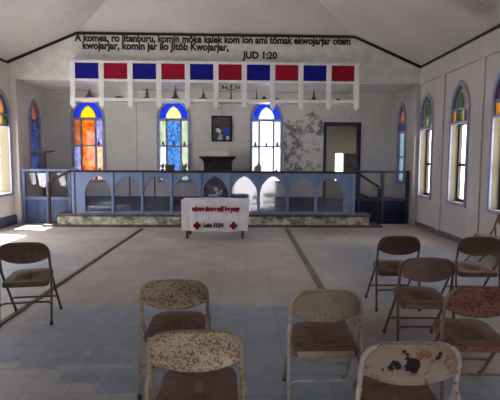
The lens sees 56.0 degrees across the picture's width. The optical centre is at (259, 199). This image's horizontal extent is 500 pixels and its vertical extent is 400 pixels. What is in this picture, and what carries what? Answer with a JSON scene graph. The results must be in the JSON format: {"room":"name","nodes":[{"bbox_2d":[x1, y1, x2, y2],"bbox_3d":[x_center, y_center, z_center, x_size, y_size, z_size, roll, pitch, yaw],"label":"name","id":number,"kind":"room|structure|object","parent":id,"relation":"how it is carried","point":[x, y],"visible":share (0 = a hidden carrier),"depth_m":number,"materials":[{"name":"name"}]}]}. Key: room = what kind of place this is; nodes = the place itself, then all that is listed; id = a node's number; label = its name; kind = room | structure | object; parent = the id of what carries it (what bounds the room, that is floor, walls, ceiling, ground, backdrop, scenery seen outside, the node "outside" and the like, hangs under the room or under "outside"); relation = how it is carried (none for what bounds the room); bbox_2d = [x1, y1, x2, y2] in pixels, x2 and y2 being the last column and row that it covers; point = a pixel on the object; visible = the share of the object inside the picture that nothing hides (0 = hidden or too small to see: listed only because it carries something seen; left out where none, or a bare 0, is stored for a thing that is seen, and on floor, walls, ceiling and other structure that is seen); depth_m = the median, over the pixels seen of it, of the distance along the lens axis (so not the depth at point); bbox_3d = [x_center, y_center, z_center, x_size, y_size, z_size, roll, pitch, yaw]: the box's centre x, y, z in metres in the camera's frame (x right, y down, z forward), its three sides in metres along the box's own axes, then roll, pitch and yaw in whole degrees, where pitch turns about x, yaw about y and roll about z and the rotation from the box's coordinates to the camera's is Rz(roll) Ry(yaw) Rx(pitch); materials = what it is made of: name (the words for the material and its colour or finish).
{"room":"house of worship","nodes":[
{"label":"house of worship","id":0,"kind":"room"},
{"bbox_2d":[0,78,44,217],"bbox_3d":[-5.865,-0.786,5.206,0.220,4.090,16.250,0,5,-2],"label":"wall","id":1,"kind":"structure","parent":0,"point":[28,93],"depth_m":11.77,"materials":[{"name":"paint"}]},
{"bbox_2d":[0,61,8,79],"bbox_3d":[-5.709,-2.389,4.091,0.055,0.380,13.899,0,5,-2],"label":"trim","id":2,"kind":"structure","parent":1,"relation":"attached to","point":[4,70],"depth_m":10.82,"materials":[{"name":"paint"}]},
{"bbox_2d":[0,88,13,196],"bbox_3d":[-5.927,-1.306,10.757,0.075,2.465,0.814,0,5,-2],"label":"window","id":3,"kind":"structure","parent":1,"relation":"in","point":[3,112],"depth_m":11.02,"materials":[{"name":"glass"}]},
{"bbox_2d":[0,215,16,227],"bbox_3d":[-5.719,1.073,4.444,0.060,0.220,14.000,0,5,-2],"label":"baseboard","id":4,"kind":"structure","parent":1,"relation":"attached to","point":[9,220],"depth_m":10.99,"materials":[{"name":"blue paint"}]},
{"bbox_2d":[28,99,41,182],"bbox_3d":[-5.980,-1.566,12.460,0.080,2.205,0.664,0,5,-2],"label":"window","id":5,"kind":"structure","parent":1,"relation":"in","point":[35,145],"depth_m":12.51,"materials":[{"name":"glass"}]},
{"bbox_2d":[42,221,382,227],"bbox_3d":[-1.082,0.584,11.352,7.960,0.050,0.710,0,5,-2],"label":"step","id":6,"kind":"structure","parent":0,"point":[54,223],"depth_m":11.02,"materials":[{"name":"grey concrete"}]},
{"bbox_2d":[47,170,69,223],"bbox_3d":[-4.702,-0.070,11.002,0.513,1.270,0.060,0,5,-2],"label":"stair handrail","id":7,"kind":"object","parent":6,"relation":"on","point":[66,172],"visible":1,"depth_m":10.96,"materials":[{"name":"brown wood"}]},
{"bbox_2d":[356,172,379,224],"bbox_3d":[2.583,-0.044,11.220,0.563,1.270,0.060,0,5,-2],"label":"stair handrail","id":8,"kind":"object","parent":6,"relation":"on","point":[377,200],"visible":1,"depth_m":11.19,"materials":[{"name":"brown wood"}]},
{"bbox_2d":[55,211,370,224],"bbox_3d":[-1.077,0.457,11.374,7.390,0.300,0.665,0,5,-2],"label":"step","id":9,"kind":"structure","parent":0,"point":[66,217],"depth_m":11.06,"materials":[{"name":"stone"}]},
{"bbox_2d":[69,170,356,213],"bbox_3d":[-1.072,-0.182,11.130,6.720,1.015,0.180,0,5,-2],"label":"altar rail","id":10,"kind":"object","parent":9,"relation":"on","point":[80,179],"visible":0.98,"depth_m":11.06,"materials":[{"name":"blue paint"}]},
{"bbox_2d":[8,35,419,83],"bbox_3d":[-1.025,-3.386,11.243,9.800,1.080,0.240,0,5,-2],"label":"wall header","id":11,"kind":"structure","parent":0,"point":[377,66],"depth_m":11.12,"materials":[{"name":"white paint"}]},
{"bbox_2d":[75,35,350,60],"bbox_3d":[-1.090,-3.590,11.098,6.500,0.584,0.004,0,5,-2],"label":"painted inscription","id":12,"kind":"object","parent":11,"relation":"attached to","point":[209,47],"visible":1,"depth_m":11.08,"materials":[{"name":"black paint"}]},
{"bbox_2d":[7,32,420,67],"bbox_3d":[-1.020,-3.539,11.094,9.846,0.755,0.030,0,5,-2],"label":"trim","id":13,"kind":"structure","parent":11,"relation":"attached to","point":[74,33],"depth_m":11.05,"materials":[{"name":"black paint"}]},
{"bbox_2d":[69,60,359,110],"bbox_3d":[-1.034,-2.686,11.153,6.740,1.110,0.380,0,5,-2],"label":"display shelf","id":14,"kind":"object","parent":11,"relation":"attached to","point":[101,72],"visible":1,"depth_m":10.97,"materials":[{"name":"white paint"}]},
{"bbox_2d":[84,89,95,97],"bbox_3d":[-3.991,-2.496,11.012,0.212,0.222,0.212,5,7,43],"label":"ornament","id":15,"kind":"object","parent":14,"relation":"on","point":[89,95],"visible":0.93,"depth_m":10.96,"materials":[{"name":"black metal"}]},
{"bbox_2d":[143,88,149,97],"bbox_3d":[-2.703,-2.503,11.049,0.231,0.246,0.140,0,5,-2],"label":"ornament","id":16,"kind":"object","parent":14,"relation":"on","point":[146,90],"visible":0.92,"depth_m":11.02,"materials":[{"name":"black metal"}]},
{"bbox_2d":[172,86,179,98],"bbox_3d":[-1.996,-2.540,11.067,0.260,0.320,0.260,0,5,-2],"label":"ornament","id":17,"kind":"object","parent":14,"relation":"on","point":[175,90],"visible":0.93,"depth_m":11.04,"materials":[{"name":"black metal"}]},
{"bbox_2d":[198,87,208,98],"bbox_3d":[-1.334,-2.517,11.088,0.280,0.280,0.280,0,5,-2],"label":"ornament","id":18,"kind":"object","parent":14,"relation":"on","point":[203,94],"visible":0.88,"depth_m":11.06,"materials":[{"name":"black metal"}]},
{"bbox_2d":[222,84,239,98],"bbox_3d":[-0.682,-2.555,11.104,0.420,0.360,0.140,0,5,-2],"label":"ornament","id":19,"kind":"object","parent":14,"relation":"on","point":[231,86],"visible":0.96,"depth_m":11.09,"materials":[{"name":"black metal"}]},
{"bbox_2d":[307,91,320,99],"bbox_3d":[1.283,-2.492,11.168,0.320,0.252,0.140,0,5,-2],"label":"ornament","id":20,"kind":"object","parent":14,"relation":"on","point":[313,96],"visible":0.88,"depth_m":11.15,"materials":[{"name":"black metal"}]},
{"bbox_2d":[20,80,412,93],"bbox_3d":[-1.057,-2.988,12.286,10.000,0.095,1.850,0,5,-2],"label":"ceiling","id":21,"kind":"structure","parent":0,"point":[40,84],"depth_m":12.36,"materials":[{"name":"white paint"}]},
{"bbox_2d":[43,90,394,204],"bbox_3d":[-1.096,-1.274,13.373,10.200,3.700,0.220,0,5,-2],"label":"wall","id":22,"kind":"structure","parent":0,"point":[130,134],"depth_m":13.24,"materials":[{"name":"paint"}]},
{"bbox_2d":[70,97,105,182],"bbox_3d":[-4.789,-1.684,13.128,0.940,2.386,0.080,0,5,-2],"label":"window","id":23,"kind":"structure","parent":22,"relation":"in","point":[87,120],"depth_m":13.12,"materials":[{"name":"glass"}]},
{"bbox_2d":[156,103,190,182],"bbox_3d":[-2.420,-1.676,13.199,0.940,2.386,0.080,0,5,-2],"label":"window","id":24,"kind":"structure","parent":22,"relation":"in","point":[173,119],"depth_m":13.19,"materials":[{"name":"glass"}]},
{"bbox_2d":[51,196,391,204],"bbox_3d":[-1.100,0.017,13.366,9.800,0.230,0.040,0,5,-2],"label":"baseboard","id":25,"kind":"structure","parent":22,"relation":"attached to","point":[89,199],"depth_m":13.30,"materials":[{"name":"paint"}]},
{"bbox_2d":[211,116,231,141],"bbox_3d":[-1.072,-1.999,13.178,0.580,0.720,0.040,0,5,-2],"label":"framed picture","id":26,"kind":"object","parent":22,"relation":"attached to","point":[221,126],"visible":1,"depth_m":13.18,"materials":[{"name":"brown wood"}]},
{"bbox_2d":[218,104,225,114],"bbox_3d":[-1.064,-2.518,13.138,0.200,0.300,0.030,0,5,-2],"label":"wall cross","id":27,"kind":"object","parent":22,"relation":"attached to","point":[221,108],"visible":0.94,"depth_m":13.12,"materials":[{"name":"ceramic"}]},
{"bbox_2d":[250,98,282,182],"bbox_3d":[0.179,-1.667,13.276,0.940,2.386,0.080,0,5,-2],"label":"window","id":28,"kind":"structure","parent":22,"relation":"in","point":[266,124],"depth_m":13.27,"materials":[{"name":"glass"}]},
{"bbox_2d":[322,122,360,204],"bbox_3d":[2.322,-1.034,13.458,1.060,2.350,0.206,0,5,-2],"label":"door frame","id":29,"kind":"structure","parent":22,"relation":"in","point":[358,124],"depth_m":13.33,"materials":[{"name":"wood"}]},
{"bbox_3d":[-2.421,-0.771,13.152,0.960,0.040,0.169,0,5,-2],"label":"trim","id":30,"kind":"structure","parent":22,"relation":"attached to","visible":0},
{"bbox_2d":[165,164,174,170],"bbox_3d":[-2.521,-0.892,13.144,0.250,0.200,0.150,0,5,-2],"label":"box","id":31,"kind":"object","parent":30,"relation":"on","point":[168,167],"visible":0.81,"depth_m":13.08,"materials":[{"name":"brown wood"}]},
{"bbox_2d":[179,163,183,170],"bbox_3d":[-2.191,-0.916,13.151,0.150,0.250,0.146,0,5,-2],"label":"vase","id":32,"kind":"object","parent":30,"relation":"on","point":[181,167],"visible":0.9,"depth_m":13.11,"materials":[{"name":"glass"}]},
{"bbox_3d":[0.177,-0.761,13.229,0.960,0.040,0.169,0,5,-2],"label":"trim","id":33,"kind":"structure","parent":22,"relation":"attached to","visible":0},
{"bbox_2d":[256,163,261,170],"bbox_3d":[-0.032,-0.918,13.215,0.170,0.270,0.166,0,5,-2],"label":"vase","id":34,"kind":"object","parent":33,"relation":"on","point":[258,167],"visible":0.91,"depth_m":13.15,"materials":[{"name":"glass"}]},
{"bbox_2d":[86,204,408,211],"bbox_3d":[-1.080,0.420,12.658,10.200,0.450,1.900,0,5,-2],"label":"floor","id":35,"kind":"structure","parent":0,"point":[89,207],"depth_m":12.49,"materials":[{"name":"paint"}]},
{"bbox_2d":[32,150,54,196],"bbox_3d":[-5.478,-0.517,11.944,0.443,1.488,0.400,0,5,-2],"label":"lectern stand","id":36,"kind":"object","parent":35,"relation":"on","point":[42,152],"visible":0.49,"depth_m":11.88,"materials":[{"name":"grey metal"}]},
{"bbox_2d":[126,177,133,210],"bbox_3d":[-3.252,-0.161,11.740,0.220,0.840,0.214,0,5,-2],"label":"stand","id":37,"kind":"object","parent":35,"relation":"on","point":[129,209],"visible":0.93,"depth_m":11.73,"materials":[{"name":"grey metal"}]},
{"bbox_2d":[151,177,158,210],"bbox_3d":[-2.632,-0.159,11.758,0.220,0.840,0.214,0,5,-2],"label":"stand","id":38,"kind":"object","parent":35,"relation":"on","point":[154,209],"visible":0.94,"depth_m":11.75,"materials":[{"name":"grey metal"}]},
{"bbox_2d":[199,156,235,197],"bbox_3d":[-1.142,-0.506,12.827,0.960,1.365,0.720,0,5,-2],"label":"altar table","id":39,"kind":"object","parent":35,"relation":"on","point":[211,163],"visible":0.44,"depth_m":12.54,"materials":[{"name":"brown wood"}]},
{"bbox_3d":[-1.153,0.106,11.775,0.640,0.332,0.640,0,5,-2],"label":"table","id":40,"kind":"object","parent":35,"relation":"on","visible":0},
{"bbox_2d":[204,185,222,197],"bbox_3d":[-1.160,-0.229,11.746,0.472,0.338,0.300,0,5,-2],"label":"flower arrangement","id":41,"kind":"object","parent":40,"relation":"on","point":[214,193],"visible":1,"depth_m":11.67,"materials":[{"name":"ceramic"}]},
{"bbox_2d":[208,194,219,197],"bbox_3d":[-1.151,-0.105,11.757,0.300,0.090,0.300,0,5,-2],"label":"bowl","id":42,"kind":"object","parent":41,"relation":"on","point":[211,195],"depth_m":11.64,"materials":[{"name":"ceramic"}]},
{"bbox_2d":[0,223,499,399],"bbox_3d":[-0.842,1.277,4.581,10.200,0.150,14.350,0,5,-2],"label":"floor","id":43,"kind":"structure","parent":0,"point":[89,351],"depth_m":5.23,"materials":[{"name":"tile"}]},
{"bbox_2d":[10,79,22,223],"bbox_3d":[-5.879,-1.155,11.384,0.160,3.450,0.220,0,5,-2],"label":"pillar","id":44,"kind":"structure","parent":43,"relation":"on","point":[15,96],"depth_m":11.31,"materials":[{"name":"paint"}]},
{"bbox_2d":[0,242,61,327],"bbox_3d":[-2.278,0.779,4.676,0.494,0.807,0.514,-1,5,-12],"label":"folding chair","id":45,"kind":"object","parent":43,"relation":"on","point":[17,252],"visible":1,"depth_m":4.47,"materials":[{"name":"brown metal"}]},
{"bbox_2d":[21,169,77,222],"bbox_3d":[-5.115,-0.095,11.490,1.340,1.330,0.100,0,5,-2],"label":"railing","id":46,"kind":"object","parent":43,"relation":"on","point":[35,209],"visible":0.58,"depth_m":11.48,"materials":[{"name":"blue paint"}]},
{"bbox_3d":[-5.189,-0.662,11.496,1.462,0.023,0.196,0,5,-2],"label":"cloth line","id":47,"kind":"object","parent":46,"relation":"attached to","visible":0},
{"bbox_2d":[29,173,35,184],"bbox_3d":[-5.607,-0.519,11.591,0.160,0.300,0.042,0,5,-2],"label":"hanging cloth","id":48,"kind":"object","parent":47,"relation":"hanging from","point":[32,175],"visible":1,"depth_m":11.59,"materials":[{"name":"white fabric"}]},
{"bbox_2d":[37,173,45,186],"bbox_3d":[-5.371,-0.489,11.601,0.252,0.360,0.042,0,5,-2],"label":"hanging cloth","id":49,"kind":"object","parent":47,"relation":"hanging from","point":[41,176],"visible":0.85,"depth_m":11.60,"materials":[{"name":"white fabric"}]},
{"bbox_2d":[57,173,65,185],"bbox_3d":[-4.904,-0.500,11.614,0.226,0.330,0.042,0,5,-2],"label":"hanging cloth","id":50,"kind":"object","parent":47,"relation":"hanging from","point":[62,180],"visible":0.84,"depth_m":11.61,"materials":[{"name":"white fabric"}]},
{"bbox_2d":[1,228,142,324],"bbox_3d":[-2.533,1.097,5.625,0.056,0.026,10.160,0,5,-2],"label":"trim","id":51,"kind":"structure","parent":43,"relation":"on","point":[46,292],"depth_m":6.09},
{"bbox_2d":[137,279,210,399],"bbox_3d":[-0.585,0.905,3.352,0.494,0.807,0.514,0,5,-4],"label":"folding chair","id":52,"kind":"object","parent":43,"relation":"on","point":[167,294],"visible":0.76,"depth_m":3.13,"materials":[{"name":"beige metal"}]},
{"bbox_2d":[144,329,245,399],"bbox_3d":[-0.317,0.986,2.443,0.494,0.807,0.514,0,5,-3],"label":"folding chair","id":53,"kind":"object","parent":43,"relation":"on","point":[198,361],"visible":1,"depth_m":2.22,"materials":[{"name":"beige metal"}]},
{"bbox_2d":[186,231,243,238],"bbox_3d":[-0.910,0.368,9.666,1.240,0.775,0.600,0,5,-2],"label":"table","id":54,"kind":"object","parent":43,"relation":"on","point":[188,233],"visible":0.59,"depth_m":9.43,"materials":[{"name":"brown wood"}]},
{"bbox_2d":[181,198,251,231],"bbox_3d":[-0.869,0.296,9.614,1.399,0.631,0.634,0,5,-2],"label":"tablecloth","id":55,"kind":"object","parent":54,"relation":"on","point":[197,214],"visible":1,"depth_m":9.33,"materials":[{"name":"white fabric"}]},
{"bbox_2d":[285,229,359,361],"bbox_3d":[0.765,1.109,5.723,0.084,0.026,10.160,0,5,-2],"label":"trim","id":56,"kind":"structure","parent":43,"relation":"on","point":[310,269],"depth_m":6.54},
{"bbox_2d":[282,289,363,399],"bbox_3d":[0.403,0.929,3.142,0.494,0.807,0.514,0,5,-2],"label":"folding chair","id":57,"kind":"object","parent":43,"relation":"on","point":[324,338],"visible":0.96,"depth_m":2.92,"materials":[{"name":"beige metal"}]},
{"bbox_2d":[352,170,409,223],"bbox_3d":[2.991,-0.067,11.732,1.440,1.330,0.100,0,5,-2],"label":"railing","id":58,"kind":"object","parent":43,"relation":"on","point":[392,210],"visible":0.7,"depth_m":11.73,"materials":[{"name":"blue paint"}]},
{"bbox_2d":[365,236,420,311],"bbox_3d":[1.463,0.757,5.197,0.494,0.807,0.514,0,5,-2],"label":"folding chair","id":59,"kind":"object","parent":43,"relation":"on","point":[393,245],"visible":0.83,"depth_m":4.97,"materials":[{"name":"brown metal"}]},
{"bbox_2d":[353,341,461,399],"bbox_3d":[0.668,1.002,2.323,0.494,0.807,0.514,0,5,-1],"label":"folding chair","id":60,"kind":"object","parent":43,"relation":"on","point":[393,370],"visible":1,"depth_m":2.09,"materials":[{"name":"beige metal"}]},
{"bbox_2d":[408,83,420,224],"bbox_3d":[3.810,-1.111,11.559,0.140,3.450,0.250,0,5,-2],"label":"pillar","id":61,"kind":"structure","parent":43,"relation":"on","point":[416,95],"depth_m":11.47,"materials":[{"name":"paint"}]},
{"bbox_2d":[383,257,454,340],"bbox_3d":[1.376,0.852,4.098,0.494,0.807,0.514,0,5,0],"label":"folding chair","id":62,"kind":"object","parent":43,"relation":"on","point":[423,269],"visible":0.95,"depth_m":3.88,"materials":[{"name":"brown metal"}]},
{"bbox_2d":[433,286,499,399],"bbox_3d":[1.412,0.928,3.232,0.494,0.807,0.514,0,5,1],"label":"folding chair","id":63,"kind":"object","parent":43,"relation":"on","point":[465,334],"visible":0.83,"depth_m":3.01,"materials":[{"name":"red metal"}]},
{"bbox_2d":[440,236,499,293],"bbox_3d":[2.304,0.764,5.172,0.494,0.807,0.514,0,5,-1],"label":"folding chair","id":64,"kind":"object","parent":43,"relation":"on","point":[478,245],"visible":0.81,"depth_m":4.95,"materials":[{"name":"brown metal"}]},
{"bbox_2d":[464,213,499,261],"bbox_3d":[3.479,0.595,7.189,0.514,0.807,0.494,1,5,8],"label":"folding chair","id":65,"kind":"object","parent":43,"relation":"on","point":[498,216],"visible":0.59,"depth_m":7.31,"materials":[{"name":"brown metal"}]},
{"bbox_2d":[0,0,499,65],"bbox_3d":[-0.810,-3.240,4.061,10.300,1.459,14.100,0,5,-2],"label":"ceiling","id":66,"kind":"structure","parent":0,"point":[420,32],"depth_m":10.13,"materials":[{"name":"white paint"}]},
{"bbox_2d":[325,126,356,203],"bbox_3d":[2.467,-1.240,14.672,2.800,2.850,2.150,0,5,-2],"label":"wall","id":67,"kind":"structure","parent":0,"point":[340,139],"depth_m":15.59,"materials":[{"name":"beige paint"}]},
{"bbox_2d":[345,153,355,179],"bbox_3d":[3.117,-0.793,15.642,0.560,1.500,0.085,0,5,-2],"label":"door","id":68,"kind":"structure","parent":67,"relation":"in","point":[350,159],"depth_m":15.59,"materials":[{"name":"brown wood"}]},
{"bbox_2d":[392,52,499,237],"bbox_3d":[4.150,-0.751,5.505,0.220,4.090,16.250,0,5,-2],"label":"wall","id":69,"kind":"structure","parent":0,"point":[455,220],"depth_m":9.59,"materials":[{"name":"paint"}]},
{"bbox_2d":[395,102,406,184],"bbox_3d":[3.838,-1.526,12.694,0.080,2.205,0.664,0,5,-2],"label":"window","id":70,"kind":"structure","parent":69,"relation":"in","point":[401,136],"depth_m":12.78,"materials":[{"name":"glass"}]},
{"bbox_2d":[417,92,433,199],"bbox_3d":[3.963,-1.265,10.973,0.230,2.465,0.814,0,5,-2],"label":"window","id":71,"kind":"structure","parent":69,"relation":"in","point":[427,121],"depth_m":11.08,"materials":[{"name":"glass"}]},
{"bbox_2d":[434,74,445,233],"bbox_3d":[3.897,-0.962,10.144,0.050,3.400,0.240,0,5,-2],"label":"trim","id":72,"kind":"structure","parent":69,"relation":"attached to","point":[443,77],"depth_m":10.10,"materials":[{"name":"paint"}]},
{"bbox_2d":[415,222,499,257],"bbox_3d":[4.048,1.178,4.677,0.040,0.090,13.870,0,5,-2],"label":"baseboard","id":73,"kind":"structure","parent":69,"relation":"attached to","point":[453,237],"depth_m":9.97,"materials":[{"name":"grey wood"}]},
{"bbox_2d":[446,80,469,207],"bbox_3d":[4.013,-1.117,9.280,0.230,2.465,0.814,0,5,-2],"label":"window","id":74,"kind":"structure","parent":69,"relation":"in","point":[461,110],"depth_m":9.38,"materials":[{"name":"glass"}]},
{"bbox_2d":[420,28,499,84],"bbox_3d":[4.072,-2.355,4.383,0.055,0.380,13.899,0,5,-2],"label":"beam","id":75,"kind":"structure","parent":69,"relation":"attached to","point":[487,45],"depth_m":9.02,"materials":[{"name":"paint"}]},
{"bbox_2d":[420,24,499,68],"bbox_3d":[4.065,-2.574,4.364,0.030,0.060,13.924,0,5,-2],"label":"trim","id":76,"kind":"structure","parent":69,"relation":"attached to","point":[497,26],"depth_m":9.01,"materials":[{"name":"black paint"}]},
{"bbox_2d":[470,57,486,236],"bbox_3d":[3.946,-0.816,8.481,0.050,3.400,0.240,0,5,-2],"label":"trim","id":77,"kind":"structure","parent":69,"relation":"attached to","point":[481,83],"depth_m":8.44,"materials":[{"name":"paint"}]},
{"bbox_2d":[486,72,499,214],"bbox_3d":[4.062,-0.974,7.647,0.230,2.465,0.814,0,5,-2],"label":"window","id":78,"kind":"structure","parent":69,"relation":"in","point":[494,100],"depth_m":7.99,"materials":[{"name":"glass"}]},
{"label":"outside","id":79,"kind":"structure","parent":0,"visible":0},
{"bbox_2d":[0,177,463,198],"bbox_3d":[-0.308,1.371,10.153,120.000,0.200,100.000,0,5,-2],"label":"ground","id":80,"kind":"structure","parent":79,"point":[462,178],"depth_m":37.20,"materials":[{"name":"white"}]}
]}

